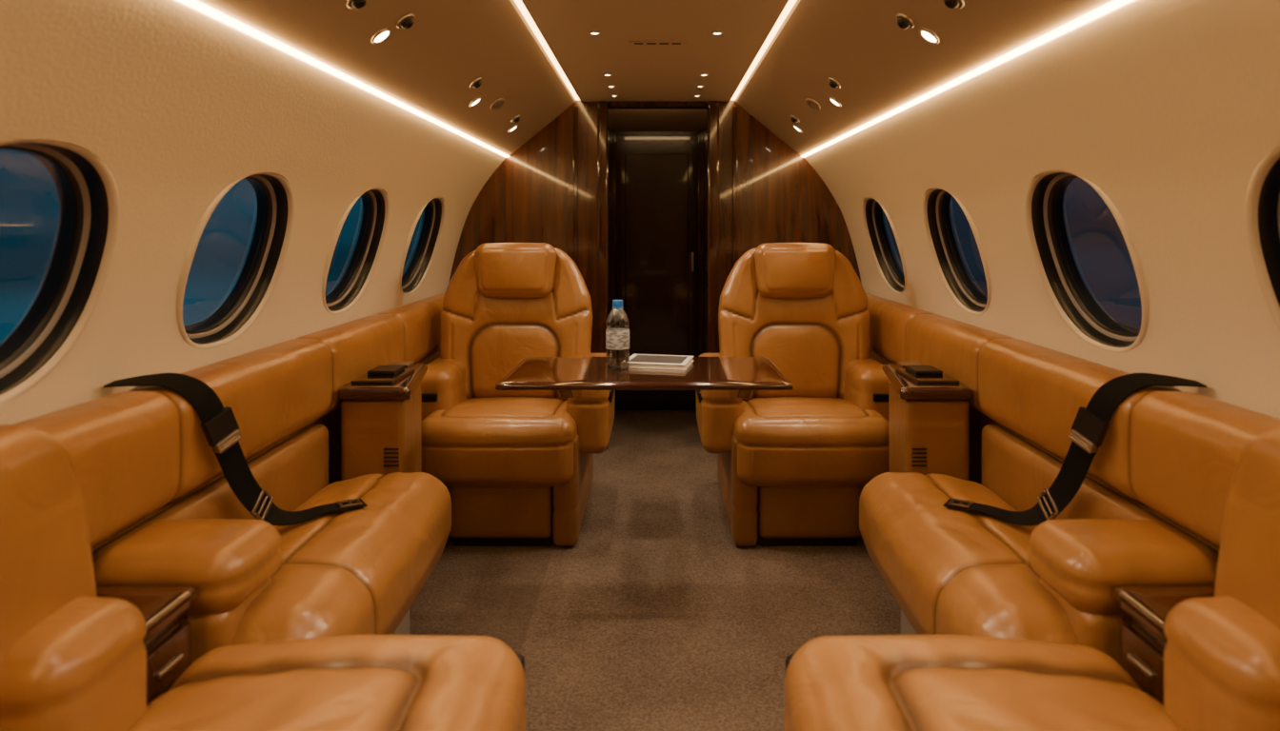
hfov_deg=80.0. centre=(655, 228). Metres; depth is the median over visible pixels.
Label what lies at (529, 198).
wall
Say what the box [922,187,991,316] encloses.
window
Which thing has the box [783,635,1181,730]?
seat cushion
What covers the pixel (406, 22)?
air nozzle
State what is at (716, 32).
recessed light
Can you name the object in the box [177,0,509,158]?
light strip
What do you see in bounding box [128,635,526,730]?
seat cushion
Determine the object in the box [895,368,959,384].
recessed tray
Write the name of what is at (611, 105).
trim
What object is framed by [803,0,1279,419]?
wall
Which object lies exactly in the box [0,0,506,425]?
wall
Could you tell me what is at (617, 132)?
wall
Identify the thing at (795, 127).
recessed light
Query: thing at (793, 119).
air nozzle
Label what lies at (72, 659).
lounge chair
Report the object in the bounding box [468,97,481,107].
recessed light
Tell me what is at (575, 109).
trim
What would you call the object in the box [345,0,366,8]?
air nozzle
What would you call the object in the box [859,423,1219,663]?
divan
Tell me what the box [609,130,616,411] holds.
trim
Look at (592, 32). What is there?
recessed light
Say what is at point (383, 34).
recessed light
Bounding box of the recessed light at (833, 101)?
[828,97,841,107]
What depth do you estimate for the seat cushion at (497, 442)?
2.69 m
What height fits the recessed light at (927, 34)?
0.041 m
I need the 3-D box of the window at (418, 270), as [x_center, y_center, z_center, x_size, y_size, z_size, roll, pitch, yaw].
[-1.056,0.073,3.370,0.200,0.455,0.440,0,0,-1]
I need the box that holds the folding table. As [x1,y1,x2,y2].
[495,357,793,398]
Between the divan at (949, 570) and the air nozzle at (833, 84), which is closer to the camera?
the divan at (949, 570)
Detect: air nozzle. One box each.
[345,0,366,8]
[396,13,415,29]
[469,77,481,88]
[510,115,519,122]
[790,115,799,122]
[828,77,840,88]
[895,13,914,29]
[943,0,964,8]
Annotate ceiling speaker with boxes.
[489,98,504,110]
[805,98,820,110]
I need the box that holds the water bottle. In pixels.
[605,300,629,370]
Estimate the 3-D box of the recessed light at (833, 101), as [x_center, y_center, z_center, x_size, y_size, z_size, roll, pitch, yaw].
[0.663,-0.466,2.800,0.049,0.041,0.057,0,0,5]
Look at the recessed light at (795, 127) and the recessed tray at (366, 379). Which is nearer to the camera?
the recessed tray at (366, 379)
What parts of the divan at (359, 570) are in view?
arm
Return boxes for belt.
[102,373,367,525]
[942,373,1207,525]
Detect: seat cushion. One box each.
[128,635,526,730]
[231,472,451,645]
[421,397,577,487]
[733,397,888,487]
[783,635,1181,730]
[859,472,1079,645]
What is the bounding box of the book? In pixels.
[620,354,694,370]
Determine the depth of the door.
4.79 m
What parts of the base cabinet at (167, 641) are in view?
drawer, drawer handle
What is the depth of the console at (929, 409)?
2.21 m
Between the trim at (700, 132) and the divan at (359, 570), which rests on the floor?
the divan at (359, 570)
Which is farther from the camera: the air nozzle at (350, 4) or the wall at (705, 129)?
the wall at (705, 129)
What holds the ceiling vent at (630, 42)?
in the ceiling at (430, 67)
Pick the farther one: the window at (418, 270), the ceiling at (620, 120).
the ceiling at (620, 120)
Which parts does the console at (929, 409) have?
tray lid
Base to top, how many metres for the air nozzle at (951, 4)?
0.040 m
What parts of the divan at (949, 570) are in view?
arm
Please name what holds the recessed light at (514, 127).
in the ceiling at (430, 67)
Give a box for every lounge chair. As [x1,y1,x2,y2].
[0,424,526,730]
[421,242,614,546]
[696,242,888,546]
[783,427,1279,730]
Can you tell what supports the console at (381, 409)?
on the floor
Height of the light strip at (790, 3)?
0.010 m
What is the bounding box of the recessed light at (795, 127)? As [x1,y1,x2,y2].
[792,124,802,132]
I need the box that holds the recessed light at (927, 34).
[919,27,939,44]
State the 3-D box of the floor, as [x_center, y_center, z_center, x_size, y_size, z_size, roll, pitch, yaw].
[0.000,1.180,1.850,2.240,0.060,6.100,0,0,0]
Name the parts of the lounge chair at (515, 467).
armrest, backrest, armrest, control panel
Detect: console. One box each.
[337,361,428,480]
[881,361,973,480]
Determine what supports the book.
on the folding table
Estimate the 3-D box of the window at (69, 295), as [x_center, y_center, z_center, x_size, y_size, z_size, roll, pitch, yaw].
[-1.056,0.073,1.210,0.200,0.455,0.440,0,0,-1]
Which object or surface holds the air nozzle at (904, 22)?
attached to the ceiling at (430, 67)
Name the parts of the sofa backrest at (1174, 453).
ledge panel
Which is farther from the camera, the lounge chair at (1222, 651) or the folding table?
the folding table
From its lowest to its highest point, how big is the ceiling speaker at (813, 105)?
0.048 m
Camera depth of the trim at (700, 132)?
4.79 m
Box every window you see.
[0,139,119,405]
[176,171,294,350]
[321,187,389,315]
[400,197,444,296]
[861,197,906,295]
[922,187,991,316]
[1024,170,1148,353]
[1245,145,1279,331]
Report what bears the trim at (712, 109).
attached to the wall at (705, 129)
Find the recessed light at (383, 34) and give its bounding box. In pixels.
[370,27,391,44]
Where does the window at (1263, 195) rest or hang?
in the wall at (1170, 109)
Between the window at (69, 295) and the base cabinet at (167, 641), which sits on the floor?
the base cabinet at (167, 641)
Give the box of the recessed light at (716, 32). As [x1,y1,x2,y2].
[711,30,722,35]
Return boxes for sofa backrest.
[13,293,444,553]
[865,293,1279,553]
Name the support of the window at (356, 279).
in the wall at (180, 104)
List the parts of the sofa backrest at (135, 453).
ledge panel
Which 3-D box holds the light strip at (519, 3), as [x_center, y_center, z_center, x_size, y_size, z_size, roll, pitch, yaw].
[-0.404,-0.677,1.405,0.024,0.010,5.170,0,0,0]
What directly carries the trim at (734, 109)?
attached to the wall at (529, 198)
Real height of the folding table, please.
0.199 m
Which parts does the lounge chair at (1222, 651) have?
recline lever, armrest, backrest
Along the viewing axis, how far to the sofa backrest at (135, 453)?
1.65 m
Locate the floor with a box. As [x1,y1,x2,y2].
[409,409,900,730]
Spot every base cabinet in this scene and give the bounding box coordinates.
[96,585,199,705]
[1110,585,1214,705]
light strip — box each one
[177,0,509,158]
[514,0,579,99]
[730,0,796,99]
[800,0,1133,158]
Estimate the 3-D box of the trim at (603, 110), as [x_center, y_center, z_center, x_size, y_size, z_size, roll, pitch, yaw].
[-0.274,0.244,4.005,0.057,1.812,0.110,0,0,0]
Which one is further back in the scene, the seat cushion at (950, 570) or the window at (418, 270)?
the window at (418, 270)
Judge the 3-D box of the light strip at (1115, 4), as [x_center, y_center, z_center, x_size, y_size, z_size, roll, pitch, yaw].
[0.771,-0.379,1.405,0.018,0.015,5.170,0,0,0]
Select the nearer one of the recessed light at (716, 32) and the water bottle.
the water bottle
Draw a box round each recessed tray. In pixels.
[350,368,415,384]
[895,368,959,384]
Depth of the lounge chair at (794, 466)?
2.84 m
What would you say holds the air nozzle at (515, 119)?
attached to the ceiling at (430, 67)
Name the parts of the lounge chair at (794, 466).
control panel, armrest, backrest, armrest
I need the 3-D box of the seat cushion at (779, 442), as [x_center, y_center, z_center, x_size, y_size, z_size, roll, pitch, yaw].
[0.575,0.804,2.955,0.582,0.282,0.566,0,0,0]
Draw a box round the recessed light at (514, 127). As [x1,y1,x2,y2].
[507,124,518,132]
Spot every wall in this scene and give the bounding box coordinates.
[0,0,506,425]
[449,100,860,353]
[615,131,698,135]
[703,121,706,353]
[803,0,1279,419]
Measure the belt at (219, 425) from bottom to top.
0.370 m
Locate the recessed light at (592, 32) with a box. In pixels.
[589,30,599,35]
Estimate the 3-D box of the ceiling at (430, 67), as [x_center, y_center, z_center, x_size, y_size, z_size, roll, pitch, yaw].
[0.000,-0.581,1.430,1.760,0.398,5.260,0,0,0]
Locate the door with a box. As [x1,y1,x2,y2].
[615,135,698,410]
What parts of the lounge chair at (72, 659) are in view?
backrest, armrest, recline lever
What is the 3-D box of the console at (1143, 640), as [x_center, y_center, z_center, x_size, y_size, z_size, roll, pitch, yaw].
[0.871,0.873,1.198,0.222,0.555,0.165,0,0,0]
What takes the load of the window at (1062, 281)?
in the wall at (1170, 109)
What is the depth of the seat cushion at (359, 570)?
1.62 m
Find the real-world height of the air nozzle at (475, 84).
0.040 m
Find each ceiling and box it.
[198,0,1112,155]
[609,108,706,131]
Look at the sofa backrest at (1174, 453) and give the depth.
1.65 m
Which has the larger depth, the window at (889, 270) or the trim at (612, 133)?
the trim at (612, 133)
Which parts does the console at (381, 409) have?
tray lid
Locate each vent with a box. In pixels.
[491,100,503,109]
[628,40,687,44]
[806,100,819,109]
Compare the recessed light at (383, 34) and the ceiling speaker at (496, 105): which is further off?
the ceiling speaker at (496, 105)
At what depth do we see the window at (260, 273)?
2.04 m
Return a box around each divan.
[91,423,451,663]
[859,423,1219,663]
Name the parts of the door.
panel, handle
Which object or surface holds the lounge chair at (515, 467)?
on the floor
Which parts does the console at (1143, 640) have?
drawer handle, drawer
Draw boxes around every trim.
[573,106,578,267]
[597,100,609,449]
[608,101,707,109]
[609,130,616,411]
[698,130,703,356]
[706,100,719,353]
[732,106,737,267]

